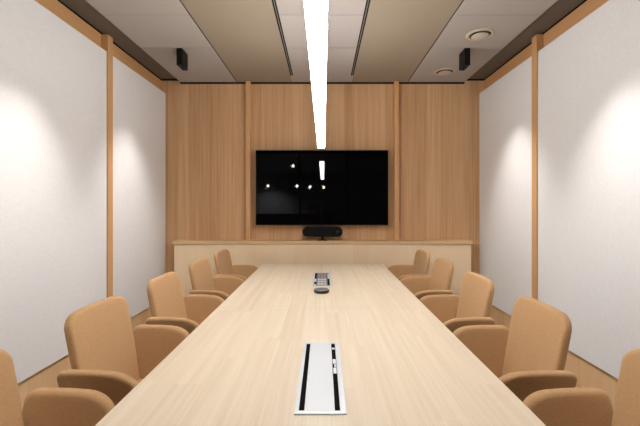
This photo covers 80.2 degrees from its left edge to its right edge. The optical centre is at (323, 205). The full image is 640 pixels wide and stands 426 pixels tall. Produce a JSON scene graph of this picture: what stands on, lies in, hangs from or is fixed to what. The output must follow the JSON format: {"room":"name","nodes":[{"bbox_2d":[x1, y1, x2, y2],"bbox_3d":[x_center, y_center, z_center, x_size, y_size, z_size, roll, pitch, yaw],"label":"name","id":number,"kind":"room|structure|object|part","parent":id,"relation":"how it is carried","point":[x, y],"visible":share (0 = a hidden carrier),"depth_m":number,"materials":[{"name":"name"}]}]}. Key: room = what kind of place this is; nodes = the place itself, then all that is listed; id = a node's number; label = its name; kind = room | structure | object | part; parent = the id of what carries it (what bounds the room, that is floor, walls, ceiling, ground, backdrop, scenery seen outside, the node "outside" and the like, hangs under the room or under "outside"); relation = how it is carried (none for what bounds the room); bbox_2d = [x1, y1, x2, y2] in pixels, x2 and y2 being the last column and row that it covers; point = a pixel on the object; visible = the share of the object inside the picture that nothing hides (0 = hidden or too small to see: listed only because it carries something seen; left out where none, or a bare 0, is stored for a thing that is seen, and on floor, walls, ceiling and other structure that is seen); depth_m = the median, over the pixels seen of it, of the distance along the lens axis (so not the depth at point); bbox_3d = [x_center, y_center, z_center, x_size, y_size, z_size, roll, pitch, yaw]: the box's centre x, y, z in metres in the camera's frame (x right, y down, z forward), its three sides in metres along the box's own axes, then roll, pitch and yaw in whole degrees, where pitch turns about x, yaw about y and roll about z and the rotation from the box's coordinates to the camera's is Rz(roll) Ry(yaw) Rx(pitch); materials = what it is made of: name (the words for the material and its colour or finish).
{"room":"conference room","nodes":[
{"label":"conference room","id":0,"kind":"room"},
{"bbox_2d":[18,307,151,409],"bbox_3d":[-1.860,-0.045,1.460,0.100,2.710,5.520,0,0,0],"label":"wall","id":1,"kind":"structure","parent":0,"point":[46,377],"depth_m":2.52,"materials":[{"name":"brown wood"}]},
{"bbox_2d":[0,0,106,383],"bbox_3d":[-1.774,-0.112,2.531,0.047,2.267,1.078,0,0,0],"label":"acoustic panel","id":2,"kind":"object","parent":1,"relation":"attached to","point":[53,77],"visible":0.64,"depth_m":2.39,"materials":[{"name":"grey fabric"}]},
{"bbox_2d":[35,0,160,89],"bbox_3d":[-1.804,-1.303,1.460,0.012,0.166,5.520,0,0,0],"label":"trim","id":3,"kind":"structure","parent":1,"relation":"attached to","point":[58,9],"depth_m":2.93,"materials":[{"name":"brown wood"}]},
{"bbox_2d":[101,34,112,297],"bbox_3d":[-1.770,-0.068,3.111,0.056,2.636,0.074,0,0,0],"label":"wall post","id":4,"kind":"object","parent":1,"relation":"attached to","point":[106,40],"visible":0.5,"depth_m":3.09,"materials":[{"name":"brown wood"}]},
{"bbox_2d":[57,0,177,80],"bbox_3d":[-1.698,-1.393,1.460,0.225,0.014,5.520,0,0,0],"label":"trim","id":5,"kind":"structure","parent":1,"relation":"attached to","point":[61,2],"depth_m":3.31,"materials":[{"name":"black"}]},
{"bbox_2d":[113,56,165,317],"bbox_3d":[-1.774,-0.112,3.686,0.047,2.267,1.067,0,0,0],"label":"acoustic panel","id":6,"kind":"object","parent":1,"relation":"attached to","point":[139,107],"visible":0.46,"depth_m":3.58,"materials":[{"name":"grey fabric"}]},
{"bbox_2d":[60,0,583,78],"bbox_3d":[0.000,-1.450,1.510,3.820,0.100,5.620,0,0,0],"label":"ceiling","id":7,"kind":"structure","parent":0,"point":[559,9],"depth_m":3.11,"materials":[{"name":"brown"}]},
{"bbox_2d":[304,0,327,147],"bbox_3d":[-0.019,-0.939,2.040,0.062,0.854,2.680,0,0,0],"label":"pendant lamp","id":8,"kind":"object","parent":7,"relation":"hanging from","point":[316,11],"visible":1,"depth_m":1.29,"materials":[{"name":"white"}]},
{"bbox_3d":[-0.012,-1.389,1.450,1.875,0.022,5.500,0,0,0],"label":"trim","id":9,"kind":"structure","parent":7,"relation":"attached to","visible":0},
{"bbox_2d":[181,0,291,81],"bbox_3d":[-0.648,-1.371,1.456,0.605,0.013,5.512,0,0,0],"label":"ceiling panel","id":10,"kind":"object","parent":9,"relation":"attached to","point":[245,34],"visible":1,"depth_m":3.03,"materials":[{"name":"brown paint"}]},
{"bbox_2d":[272,0,292,75],"bbox_3d":[-0.332,-1.373,1.350,0.028,0.011,5.300,0,0,0],"label":"ceiling track","id":11,"kind":"object","parent":9,"relation":"attached to","point":[273,1],"visible":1,"depth_m":3.02,"materials":[{"name":"black metal"}]},
{"bbox_2d":[279,15,362,47],"bbox_3d":[-0.015,-1.372,3.010,0.605,0.012,0.566,0,0,0],"label":"tile","id":12,"kind":"structure","parent":9,"relation":"attached to","point":[343,31],"depth_m":2.97,"materials":[{"name":"beige tile"}]},
{"bbox_2d":[276,0,365,14],"bbox_3d":[-0.015,-1.372,2.439,0.605,0.012,0.566,0,0,0],"label":"tile","id":13,"kind":"structure","parent":9,"relation":"attached to","point":[285,7],"depth_m":2.62,"materials":[{"name":"beige tile"}]},
{"bbox_2d":[287,48,355,81],"bbox_3d":[-0.015,-1.372,3.754,0.605,0.012,0.910,0,0,0],"label":"tile","id":14,"kind":"structure","parent":9,"relation":"attached to","point":[339,63],"depth_m":3.68,"materials":[{"name":"beige tile"}]},
{"bbox_2d":[351,0,370,74],"bbox_3d":[0.301,-1.373,1.350,0.028,0.011,5.300,0,0,0],"label":"ceiling track","id":15,"kind":"object","parent":9,"relation":"attached to","point":[367,1],"visible":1,"depth_m":3.02,"materials":[{"name":"black metal"}]},
{"bbox_2d":[352,0,462,81],"bbox_3d":[0.621,-1.371,1.456,0.612,0.013,5.512,0,0,0],"label":"ceiling panel","id":16,"kind":"object","parent":9,"relation":"attached to","point":[397,34],"visible":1,"depth_m":3.07,"materials":[{"name":"brown paint"}]},
{"bbox_2d":[161,81,483,273],"bbox_3d":[0.000,-0.045,4.270,3.820,2.710,0.100,0,0,0],"label":"wall","id":17,"kind":"structure","parent":0,"point":[206,123],"depth_m":4.22,"materials":[{"name":"brown wood"}]},
{"bbox_2d":[86,0,188,14],"bbox_3d":[-1.274,-1.372,2.439,0.622,0.012,0.566,0,0,0],"label":"tile","id":18,"kind":"structure","parent":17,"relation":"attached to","point":[105,7],"depth_m":2.62,"materials":[{"name":"beige tile"}]},
{"bbox_2d":[103,15,211,47],"bbox_3d":[-1.274,-1.372,3.010,0.622,0.012,0.566,0,0,0],"label":"tile","id":19,"kind":"structure","parent":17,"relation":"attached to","point":[147,31],"depth_m":2.97,"materials":[{"name":"beige tile"}]},
{"bbox_2d":[141,48,235,81],"bbox_3d":[-1.274,-1.372,3.754,0.622,0.012,0.910,0,0,0],"label":"tile","id":20,"kind":"structure","parent":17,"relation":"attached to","point":[204,64],"depth_m":3.68,"materials":[{"name":"beige tile"}]},
{"bbox_2d":[177,48,187,70],"bbox_3d":[-1.250,-1.293,3.366,0.048,0.145,0.140,0,0,0],"label":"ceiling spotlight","id":21,"kind":"object","parent":20,"relation":"attached to","point":[182,56],"visible":1,"depth_m":3.33,"materials":[{"name":"black metal"}]},
{"bbox_2d":[180,0,235,79],"bbox_3d":[-1.269,-1.386,1.450,0.632,0.028,5.500,0,0,0],"label":"trim","id":22,"kind":"structure","parent":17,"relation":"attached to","point":[180,0],"depth_m":3.08,"materials":[{"name":"black metal"}]},
{"bbox_2d":[246,81,250,239],"bbox_3d":[-0.828,-0.493,4.195,0.050,1.743,0.050,0,0,0],"label":"wall post","id":23,"kind":"object","parent":17,"relation":"attached to","point":[248,83],"visible":1,"depth_m":4.17,"materials":[{"name":"brown wood"}]},
{"bbox_2d":[256,150,387,224],"bbox_3d":[-0.015,-0.193,4.163,1.435,0.815,0.111,0,0,0],"label":"television","id":24,"kind":"object","parent":17,"relation":"attached to","point":[294,187],"visible":1,"depth_m":4.11,"materials":[{"name":"black glass"}]},
{"bbox_2d":[180,82,463,83],"bbox_3d":[-0.011,-1.358,4.214,3.147,0.016,0.012,0,0,0],"label":"trim","id":25,"kind":"structure","parent":17,"relation":"attached to","point":[180,82],"depth_m":4.21,"materials":[{"name":"black"}]},
{"bbox_2d":[394,81,398,239],"bbox_3d":[0.805,-0.493,4.195,0.050,1.743,0.050,0,0,0],"label":"wall post","id":26,"kind":"object","parent":17,"relation":"attached to","point":[396,83],"visible":1,"depth_m":4.17,"materials":[{"name":"brown wood"}]},
{"bbox_2d":[408,0,463,80],"bbox_3d":[1.246,-1.386,1.450,0.633,0.028,5.500,0,0,0],"label":"trim","id":27,"kind":"structure","parent":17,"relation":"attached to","point":[463,0],"depth_m":3.07,"materials":[{"name":"black metal"}]},
{"bbox_2d":[408,48,502,81],"bbox_3d":[1.250,-1.372,3.754,0.623,0.012,0.910,0,0,0],"label":"tile","id":28,"kind":"structure","parent":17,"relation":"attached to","point":[436,58],"depth_m":3.66,"materials":[{"name":"beige tile"}]},
{"bbox_2d":[434,68,455,75],"bbox_3d":[1.235,-1.353,3.870,0.216,0.024,0.216,0,0,0],"label":"air vent","id":29,"kind":"object","parent":28,"relation":"attached to","point":[442,71],"visible":1,"depth_m":3.84,"materials":[{"name":"beige plastic"}]},
{"bbox_2d":[459,48,469,70],"bbox_3d":[1.250,-1.293,3.366,0.048,0.145,0.140,0,0,0],"label":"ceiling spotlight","id":30,"kind":"object","parent":28,"relation":"attached to","point":[464,56],"visible":1,"depth_m":3.33,"materials":[{"name":"black metal"}]},
{"bbox_2d":[432,14,540,47],"bbox_3d":[1.250,-1.372,3.010,0.623,0.012,0.566,0,0,0],"label":"tile","id":31,"kind":"structure","parent":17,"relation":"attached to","point":[506,27],"depth_m":2.95,"materials":[{"name":"beige tile"}]},
{"bbox_2d":[466,28,494,40],"bbox_3d":[1.250,-1.353,3.030,0.216,0.024,0.216,0,0,0],"label":"air vent","id":32,"kind":"object","parent":31,"relation":"attached to","point":[482,33],"visible":1,"depth_m":3.00,"materials":[{"name":"beige plastic"}]},
{"bbox_2d":[455,0,557,14],"bbox_3d":[1.250,-1.372,2.439,0.623,0.012,0.566,0,0,0],"label":"tile","id":33,"kind":"structure","parent":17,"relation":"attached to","point":[468,7],"depth_m":2.62,"materials":[{"name":"beige tile"}]},
{"bbox_2d":[489,305,617,407],"bbox_3d":[1.845,-0.045,1.460,0.100,2.710,5.520,0,0,0],"label":"wall","id":34,"kind":"structure","parent":0,"point":[587,374],"depth_m":2.61,"materials":[{"name":"brown wood"}]},
{"bbox_2d":[479,56,531,315],"bbox_3d":[1.756,-0.112,3.686,0.051,2.267,1.067,0,0,0],"label":"acoustic panel","id":35,"kind":"object","parent":34,"relation":"attached to","point":[505,107],"visible":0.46,"depth_m":3.57,"materials":[{"name":"grey fabric"}]},
{"bbox_2d":[466,0,586,80],"bbox_3d":[1.679,-1.393,1.460,0.233,0.014,5.520,0,0,0],"label":"trim","id":36,"kind":"structure","parent":34,"relation":"attached to","point":[584,1],"depth_m":3.32,"materials":[{"name":"black"}]},
{"bbox_2d":[532,34,543,299],"bbox_3d":[1.753,-0.068,3.111,0.058,2.636,0.074,0,0,0],"label":"wall post","id":37,"kind":"object","parent":34,"relation":"attached to","point":[538,39],"visible":0.5,"depth_m":3.09,"materials":[{"name":"brown wood"}]},
{"bbox_2d":[484,0,608,89],"bbox_3d":[1.789,-1.303,1.460,0.012,0.166,5.520,0,0,0],"label":"trim","id":38,"kind":"structure","parent":34,"relation":"attached to","point":[589,6],"depth_m":2.93,"materials":[{"name":"brown wood"}]},
{"bbox_2d":[538,0,639,378],"bbox_3d":[1.756,-0.112,2.531,0.051,2.267,1.078,0,0,0],"label":"acoustic panel","id":39,"kind":"object","parent":34,"relation":"attached to","point":[589,75],"visible":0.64,"depth_m":2.44,"materials":[{"name":"grey fabric"}]},
{"bbox_2d":[576,382,613,408],"bbox_3d":[1.789,1.280,1.460,0.012,0.060,5.520,0,0,0],"label":"baseboard","id":40,"kind":"structure","parent":34,"relation":"attached to","point":[578,385],"depth_m":2.66,"materials":[{"name":"brown wood"}]},
{"bbox_3d":[0.000,1.360,1.485,3.820,0.100,5.670,0,0,0],"label":"floor","id":41,"kind":"structure","parent":0,"visible":0},
{"bbox_2d":[0,349,114,425],"bbox_3d":[-0.775,0.868,0.985,0.516,0.883,0.569,0,0,2],"label":"armchair","id":42,"kind":"object","parent":41,"relation":"on","point":[43,406],"visible":0.94,"depth_m":1.21,"materials":[{"name":"beige fabric"}]},
{"bbox_3d":[-0.968,0.662,0.992,0.131,0.471,0.405,0,0,2],"label":"backrest","id":43,"kind":"part","parent":42,"relation":"part of","materials":[{"name":"beige fabric"}]},
{"bbox_3d":[-0.827,0.727,1.219,0.295,0.243,0.106,0,0,2],"label":"armrest","id":44,"kind":"part","parent":42,"relation":"part of","materials":[{"name":"beige fabric"}]},
{"bbox_2d":[57,296,189,405],"bbox_3d":[-0.760,0.868,1.655,0.516,0.883,0.569,0,0,2],"label":"armchair","id":45,"kind":"object","parent":41,"relation":"on","point":[109,357],"visible":0.43,"depth_m":1.66,"materials":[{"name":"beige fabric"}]},
{"bbox_3d":[-0.828,0.727,1.425,0.295,0.243,0.106,0,0,2],"label":"armrest","id":46,"kind":"part","parent":45,"relation":"part of","materials":[{"name":"beige fabric"}]},
{"bbox_3d":[-0.953,0.662,1.662,0.131,0.471,0.405,0,0,2],"label":"backrest","id":47,"kind":"part","parent":45,"relation":"part of","materials":[{"name":"beige fabric"}]},
{"bbox_3d":[-0.812,0.727,1.889,0.295,0.243,0.106,0,0,2],"label":"armrest","id":48,"kind":"part","parent":45,"relation":"part of","materials":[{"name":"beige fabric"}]},
{"bbox_2d":[146,272,223,333],"bbox_3d":[-0.750,0.868,2.320,0.516,0.883,0.569,0,0,1],"label":"armchair","id":49,"kind":"object","parent":41,"relation":"on","point":[167,302],"visible":0.26,"depth_m":2.36,"materials":[{"name":"beige fabric"}]},
{"bbox_3d":[-0.943,0.662,2.323,0.131,0.471,0.405,0,0,1],"label":"backrest","id":50,"kind":"part","parent":49,"relation":"part of","materials":[{"name":"beige fabric"}]},
{"bbox_3d":[-0.814,0.727,2.089,0.295,0.243,0.106,0,0,1],"label":"armrest","id":51,"kind":"part","parent":49,"relation":"part of","materials":[{"name":"beige fabric"}]},
{"bbox_3d":[-0.806,0.727,2.553,0.295,0.243,0.106,0,0,1],"label":"armrest","id":52,"kind":"part","parent":49,"relation":"part of","materials":[{"name":"beige fabric"}]},
{"bbox_2d":[189,258,244,300],"bbox_3d":[-0.750,0.868,2.985,0.516,0.883,0.569,0,0,1],"label":"armchair","id":53,"kind":"object","parent":41,"relation":"on","point":[202,280],"visible":0.27,"depth_m":3.05,"materials":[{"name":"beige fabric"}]},
{"bbox_3d":[-0.943,0.662,2.988,0.131,0.471,0.405,0,0,1],"label":"backrest","id":54,"kind":"part","parent":53,"relation":"part of","materials":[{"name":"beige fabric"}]},
{"bbox_3d":[-0.814,0.727,2.754,0.295,0.243,0.106,0,0,1],"label":"armrest","id":55,"kind":"part","parent":53,"relation":"part of","materials":[{"name":"beige fabric"}]},
{"bbox_3d":[-0.806,0.727,3.218,0.295,0.243,0.106,0,0,1],"label":"armrest","id":56,"kind":"part","parent":53,"relation":"part of","materials":[{"name":"beige fabric"}]},
{"bbox_2d":[214,249,257,280],"bbox_3d":[-0.738,0.868,3.600,0.516,0.883,0.569,0,0,2],"label":"armchair","id":57,"kind":"object","parent":41,"relation":"on","point":[222,258],"visible":0.17,"depth_m":3.69,"materials":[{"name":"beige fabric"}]},
{"bbox_3d":[-0.931,0.662,3.607,0.131,0.471,0.405,0,0,2],"label":"backrest","id":58,"kind":"part","parent":57,"relation":"part of","materials":[{"name":"beige fabric"}]},
{"bbox_3d":[-0.806,0.727,3.370,0.295,0.243,0.106,0,0,2],"label":"armrest","id":59,"kind":"part","parent":57,"relation":"part of","materials":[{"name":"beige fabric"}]},
{"bbox_3d":[-0.790,0.727,3.834,0.295,0.243,0.106,0,0,2],"label":"armrest","id":60,"kind":"part","parent":57,"relation":"part of","materials":[{"name":"beige fabric"}]},
{"bbox_2d":[95,264,545,425],"bbox_3d":[-0.007,0.945,2.205,1.191,0.730,3.090,0,0,0],"label":"meeting table","id":61,"kind":"object","parent":41,"relation":"on","point":[401,365],"visible":0.97,"depth_m":1.39,"materials":[{"name":"brown wood"}]},
{"bbox_2d":[294,342,346,414],"bbox_3d":[-0.009,0.578,1.326,0.146,0.004,0.548,0,0,0],"label":"cable box","id":62,"kind":"object","parent":61,"relation":"on","point":[320,391],"visible":1,"depth_m":1.24,"materials":[{"name":"silver metal"}]},
{"bbox_3d":[-0.011,0.578,1.328,0.086,0.004,0.520,0,0,0],"label":"lid","id":63,"kind":"part","parent":62,"relation":"part of","materials":[{"name":"white plastic"}]},
{"bbox_2d":[314,288,328,293],"bbox_3d":[-0.013,0.567,2.535,0.104,0.026,0.104,0,0,0],"label":"microphone","id":64,"kind":"object","parent":61,"relation":"on","point":[316,290],"visible":1,"depth_m":2.50,"materials":[{"name":"black plastic"}]},
{"bbox_2d":[314,288,328,290],"bbox_3d":[-0.013,0.557,2.535,0.099,0.007,0.099,0,0,0],"label":"grille","id":65,"kind":"object","parent":64,"relation":"attached to","point":[316,289],"depth_m":2.51,"materials":[{"name":"grey metal"}]},
{"bbox_2d":[312,272,331,285],"bbox_3d":[-0.009,0.578,2.996,0.146,0.005,0.548,0,0,0],"label":"cable box","id":66,"kind":"object","parent":61,"relation":"on","point":[319,278],"visible":1,"depth_m":2.96,"materials":[{"name":"silver metal"}]},
{"bbox_2d":[316,273,327,284],"bbox_3d":[-0.011,0.579,2.998,0.086,0.002,0.520,0,0,0],"label":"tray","id":67,"kind":"object","parent":66,"relation":"on","point":[321,278],"depth_m":2.99,"materials":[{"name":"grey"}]},
{"bbox_2d":[172,240,472,295],"bbox_3d":[-0.009,0.845,4.141,3.212,0.931,0.157,0,0,0],"label":"sideboard","id":68,"kind":"object","parent":41,"relation":"on","point":[256,253],"visible":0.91,"depth_m":4.08,"materials":[{"name":"brown wood"}]},
{"bbox_2d":[302,227,341,240],"bbox_3d":[-0.010,0.304,4.098,0.430,0.149,0.073,0,0,0],"label":"soundbar","id":69,"kind":"object","parent":68,"relation":"on","point":[322,232],"visible":1,"depth_m":4.07,"materials":[{"name":"black plastic"}]},
{"bbox_2d":[387,249,430,280],"bbox_3d":[0.720,0.868,3.600,0.516,0.883,0.569,0,0,-1],"label":"armchair","id":70,"kind":"object","parent":41,"relation":"on","point":[420,267],"visible":0.22,"depth_m":3.69,"materials":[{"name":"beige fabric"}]},
{"bbox_3d":[0.776,0.727,3.833,0.295,0.243,0.106,0,0,-1],"label":"armrest","id":71,"kind":"part","parent":70,"relation":"part of","materials":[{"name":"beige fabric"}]},
{"bbox_3d":[0.784,0.727,3.369,0.295,0.243,0.106,0,0,-1],"label":"armrest","id":72,"kind":"part","parent":70,"relation":"part of","materials":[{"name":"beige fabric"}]},
{"bbox_3d":[0.913,0.662,3.603,0.131,0.471,0.405,0,0,-1],"label":"backrest","id":73,"kind":"part","parent":70,"relation":"part of","materials":[{"name":"beige fabric"}]},
{"bbox_2d":[400,258,453,298],"bbox_3d":[0.720,0.868,2.985,0.516,0.883,0.569,0,0,0],"label":"armchair","id":74,"kind":"object","parent":41,"relation":"on","point":[440,280],"visible":0.3,"depth_m":3.04,"materials":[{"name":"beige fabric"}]},
{"bbox_3d":[0.780,0.727,3.217,0.295,0.243,0.106,0,0,0],"label":"armrest","id":75,"kind":"part","parent":74,"relation":"part of","materials":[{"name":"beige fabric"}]},
{"bbox_3d":[0.780,0.727,2.753,0.295,0.243,0.106,0,0,0],"label":"armrest","id":76,"kind":"part","parent":74,"relation":"part of","materials":[{"name":"beige fabric"}]},
{"bbox_3d":[0.913,0.662,2.985,0.131,0.471,0.405,0,0,0],"label":"backrest","id":77,"kind":"part","parent":74,"relation":"part of","materials":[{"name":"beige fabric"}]},
{"bbox_2d":[419,272,494,332],"bbox_3d":[0.720,0.868,2.320,0.516,0.883,0.569,0,0,0],"label":"armchair","id":78,"kind":"object","parent":41,"relation":"on","point":[473,305],"visible":0.25,"depth_m":2.36,"materials":[{"name":"beige fabric"}]},
{"bbox_3d":[0.780,0.727,2.552,0.295,0.243,0.106,0,0,0],"label":"armrest","id":79,"kind":"part","parent":78,"relation":"part of","materials":[{"name":"beige fabric"}]},
{"bbox_3d":[0.780,0.727,2.088,0.295,0.243,0.106,0,0,0],"label":"armrest","id":80,"kind":"part","parent":78,"relation":"part of","materials":[{"name":"beige fabric"}]},
{"bbox_3d":[0.913,0.662,2.320,0.131,0.471,0.405,0,0,0],"label":"backrest","id":81,"kind":"part","parent":78,"relation":"part of","materials":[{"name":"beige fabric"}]},
{"bbox_2d":[453,296,576,401],"bbox_3d":[0.720,0.868,1.655,0.516,0.883,0.569,0,0,1],"label":"armchair","id":82,"kind":"object","parent":41,"relation":"on","point":[528,357],"visible":0.38,"depth_m":1.65,"materials":[{"name":"beige fabric"}]},
{"bbox_3d":[0.784,0.727,1.886,0.295,0.243,0.106,0,0,1],"label":"armrest","id":83,"kind":"part","parent":82,"relation":"part of","materials":[{"name":"beige fabric"}]},
{"bbox_3d":[0.913,0.662,1.652,0.131,0.471,0.405,0,0,1],"label":"backrest","id":84,"kind":"part","parent":82,"relation":"part of","materials":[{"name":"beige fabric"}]},
{"bbox_3d":[0.776,0.727,1.422,0.295,0.243,0.106,0,0,1],"label":"armrest","id":85,"kind":"part","parent":82,"relation":"part of","materials":[{"name":"beige fabric"}]},
{"bbox_2d":[523,349,639,425],"bbox_3d":[0.738,0.868,0.985,0.516,0.883,0.569,0,0,-2],"label":"armchair","id":86,"kind":"object","parent":41,"relation":"on","point":[586,406],"visible":0.93,"depth_m":1.21,"materials":[{"name":"beige fabric"}]},
{"bbox_3d":[0.790,0.727,1.219,0.295,0.243,0.106,0,0,-2],"label":"armrest","id":87,"kind":"part","parent":86,"relation":"part of","materials":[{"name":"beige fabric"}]},
{"bbox_3d":[0.931,0.662,0.992,0.131,0.471,0.405,0,0,-2],"label":"backrest","id":88,"kind":"part","parent":86,"relation":"part of","materials":[{"name":"beige fabric"}]}
]}

